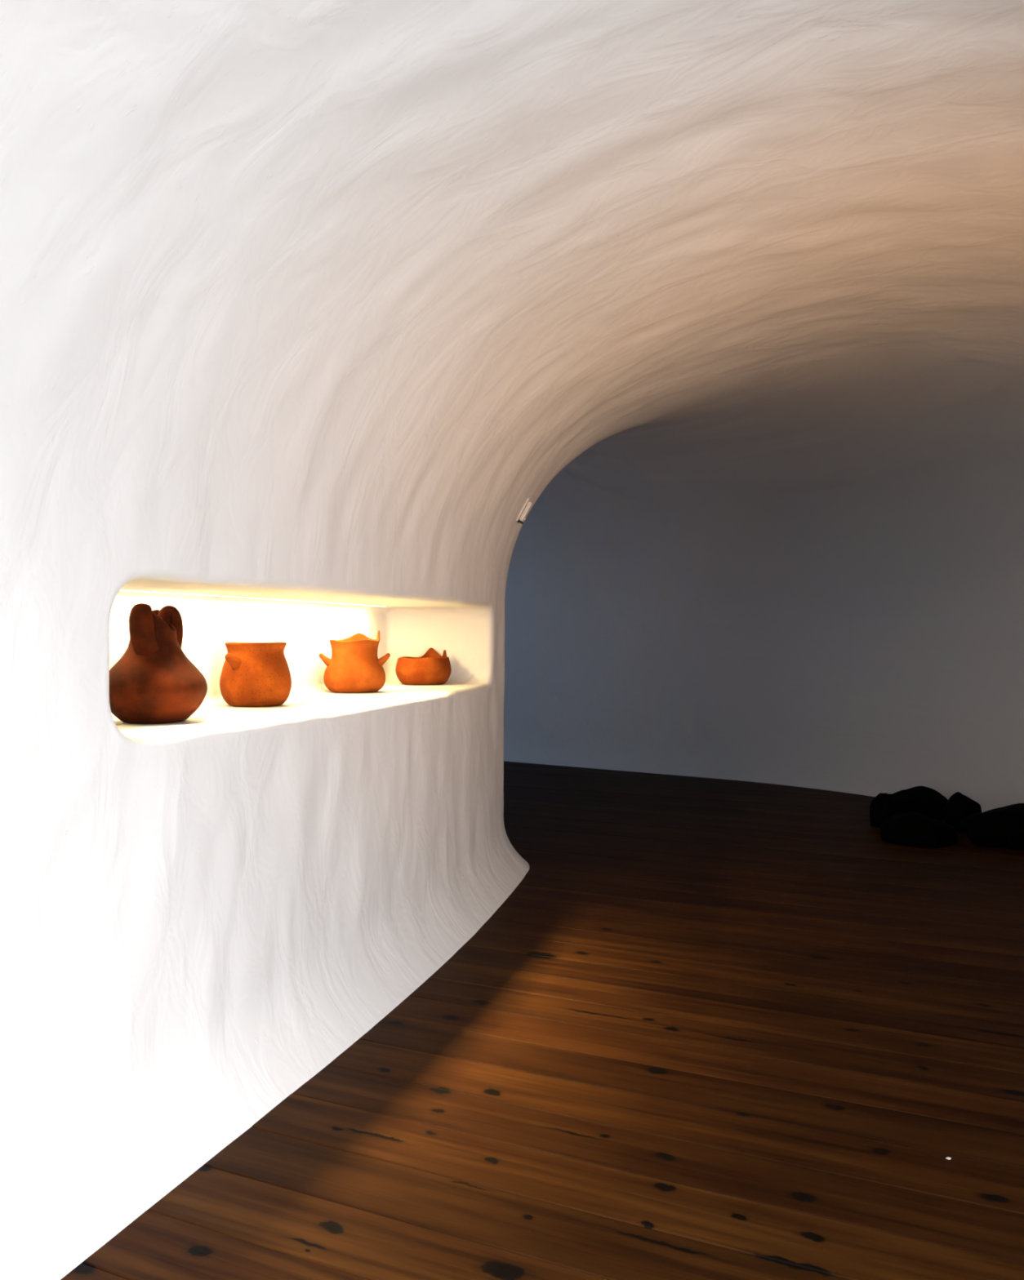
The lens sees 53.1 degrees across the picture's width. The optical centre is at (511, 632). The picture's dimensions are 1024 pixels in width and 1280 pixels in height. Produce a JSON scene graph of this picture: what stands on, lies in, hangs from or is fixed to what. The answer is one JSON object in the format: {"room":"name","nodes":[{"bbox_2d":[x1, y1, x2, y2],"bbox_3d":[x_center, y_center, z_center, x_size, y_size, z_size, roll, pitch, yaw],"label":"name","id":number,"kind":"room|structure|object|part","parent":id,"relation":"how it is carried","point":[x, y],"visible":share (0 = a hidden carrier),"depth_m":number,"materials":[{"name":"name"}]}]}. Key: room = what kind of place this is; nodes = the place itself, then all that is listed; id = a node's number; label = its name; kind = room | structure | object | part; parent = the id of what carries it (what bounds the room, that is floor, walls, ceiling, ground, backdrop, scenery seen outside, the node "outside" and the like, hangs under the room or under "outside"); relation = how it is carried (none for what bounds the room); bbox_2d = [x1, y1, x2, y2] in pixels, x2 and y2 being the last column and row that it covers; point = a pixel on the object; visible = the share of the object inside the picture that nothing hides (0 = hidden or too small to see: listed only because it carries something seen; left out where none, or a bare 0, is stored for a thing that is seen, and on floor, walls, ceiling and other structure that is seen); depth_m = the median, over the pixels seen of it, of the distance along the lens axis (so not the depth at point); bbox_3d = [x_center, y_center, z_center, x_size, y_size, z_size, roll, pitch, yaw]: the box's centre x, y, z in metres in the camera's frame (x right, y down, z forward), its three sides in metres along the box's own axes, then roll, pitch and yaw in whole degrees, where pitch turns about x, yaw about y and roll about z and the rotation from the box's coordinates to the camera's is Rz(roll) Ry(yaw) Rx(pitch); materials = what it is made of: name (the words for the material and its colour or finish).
{"room":"museum gallery","nodes":[
{"label":"museum gallery","id":0,"kind":"room"},
{"bbox_2d":[0,0,1023,551],"bbox_3d":[-0.661,-1.289,4.630,9.336,0.736,18.253,0,0,0],"label":"ceiling","id":1,"kind":"structure","parent":0,"point":[704,270],"depth_m":3.34,"materials":[{"name":"white paint"}]},
{"bbox_2d":[0,173,1023,1279],"bbox_3d":[0.269,0.280,5.044,9.532,2.440,19.279,0,0,-10],"label":"wall","id":2,"kind":"structure","parent":0,"point":[201,913],"depth_m":3.62,"materials":[{"name":"white paint"}]},
{"bbox_2d":[109,603,207,724],"bbox_3d":[-1.222,0.103,3.500,0.358,0.403,0.354,0,0,-19],"label":"jug","id":3,"kind":"object","parent":2,"relation":"on","point":[153,682],"visible":0.92,"depth_m":3.39,"materials":[{"name":"brown ceramic"}]},
{"bbox_3d":[-1.223,0.005,3.422,0.087,0.207,0.099,0,0,3],"label":"handle","id":4,"kind":"part","parent":3,"relation":"part of","materials":[{"name":"brown ceramic"}]},
{"bbox_3d":[-1.192,-0.011,3.565,0.089,0.168,0.071,0,0,-19],"label":"handle","id":5,"kind":"part","parent":3,"relation":"part of","materials":[{"name":"brown ceramic"}]},
{"bbox_2d":[119,588,386,606],"bbox_3d":[-1.084,-0.152,4.530,0.080,0.011,2.700,0,0,16],"label":"strip light","id":6,"kind":"object","parent":2,"relation":"attached to","point":[121,589],"visible":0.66,"depth_m":4.24,"materials":[{"name":"white plastic"}]},
{"bbox_2d":[219,642,291,706],"bbox_3d":[-1.071,0.173,4.283,0.293,0.265,0.294,0,0,-14],"label":"clay jar","id":7,"kind":"object","parent":2,"relation":"on","point":[253,674],"visible":1,"depth_m":4.17,"materials":[{"name":"orange ceramic"}]},
{"bbox_2d":[318,631,390,693],"bbox_3d":[-0.806,0.148,5.256,0.315,0.315,0.313,0,0,34],"label":"clay pot","id":8,"kind":"object","parent":2,"relation":"on","point":[354,666],"visible":1,"depth_m":5.15,"materials":[{"name":"orange ceramic"}]},
{"bbox_2d":[395,647,451,684],"bbox_3d":[-0.522,0.198,6.046,0.329,0.215,0.326,0,0,42],"label":"clay bowl","id":9,"kind":"object","parent":2,"relation":"on","point":[432,668],"visible":1,"depth_m":5.92,"materials":[{"name":"orange ceramic"}]},
{"bbox_2d":[515,497,532,524],"bbox_3d":[0.072,-0.746,6.274,0.107,0.161,0.060,0,0,11],"label":"wall sensor","id":10,"kind":"object","parent":2,"relation":"attached to","point":[524,511],"visible":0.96,"depth_m":6.25,"materials":[{"name":"white plastic"}]},
{"bbox_2d":[60,760,1023,1279],"bbox_3d":[0.137,1.515,4.915,9.379,0.031,19.523,0,0,-10],"label":"floor","id":11,"kind":"structure","parent":0,"point":[711,1028],"depth_m":3.40,"materials":[{"name":"brown wood"}]},
{"bbox_2d":[869,792,897,827],"bbox_3d":[2.873,1.369,7.959,0.202,0.262,0.195,0,0,-12],"label":"rock","id":12,"kind":"object","parent":11,"relation":"on","point":[882,806],"visible":0.81,"depth_m":7.88,"materials":[{"name":"black stone"}]},
{"bbox_2d":[880,813,958,848],"bbox_3d":[2.899,1.394,7.300,0.521,0.212,0.360,0,0,22],"label":"rock","id":13,"kind":"object","parent":11,"relation":"on","point":[908,829],"visible":1,"depth_m":7.19,"materials":[{"name":"black stone"}]},
{"bbox_2d":[891,786,947,821],"bbox_3d":[3.261,1.373,8.300,0.522,0.255,0.400,0,0,21],"label":"rock","id":14,"kind":"object","parent":11,"relation":"on","point":[926,801],"visible":0.64,"depth_m":8.15,"materials":[{"name":"black stone"}]},
{"bbox_2d":[942,791,981,834],"bbox_3d":[3.405,1.353,7.750,0.277,0.293,0.300,0,0,24],"label":"rock","id":15,"kind":"object","parent":11,"relation":"on","point":[958,806],"visible":0.66,"depth_m":7.67,"materials":[{"name":"black stone"}]},
{"bbox_2d":[959,803,1023,850],"bbox_3d":[3.569,1.352,7.200,0.771,0.297,0.500,0,0,26],"label":"rock","id":16,"kind":"object","parent":11,"relation":"on","point":[1002,827],"visible":1,"depth_m":7.09,"materials":[{"name":"black stone"}]}
]}

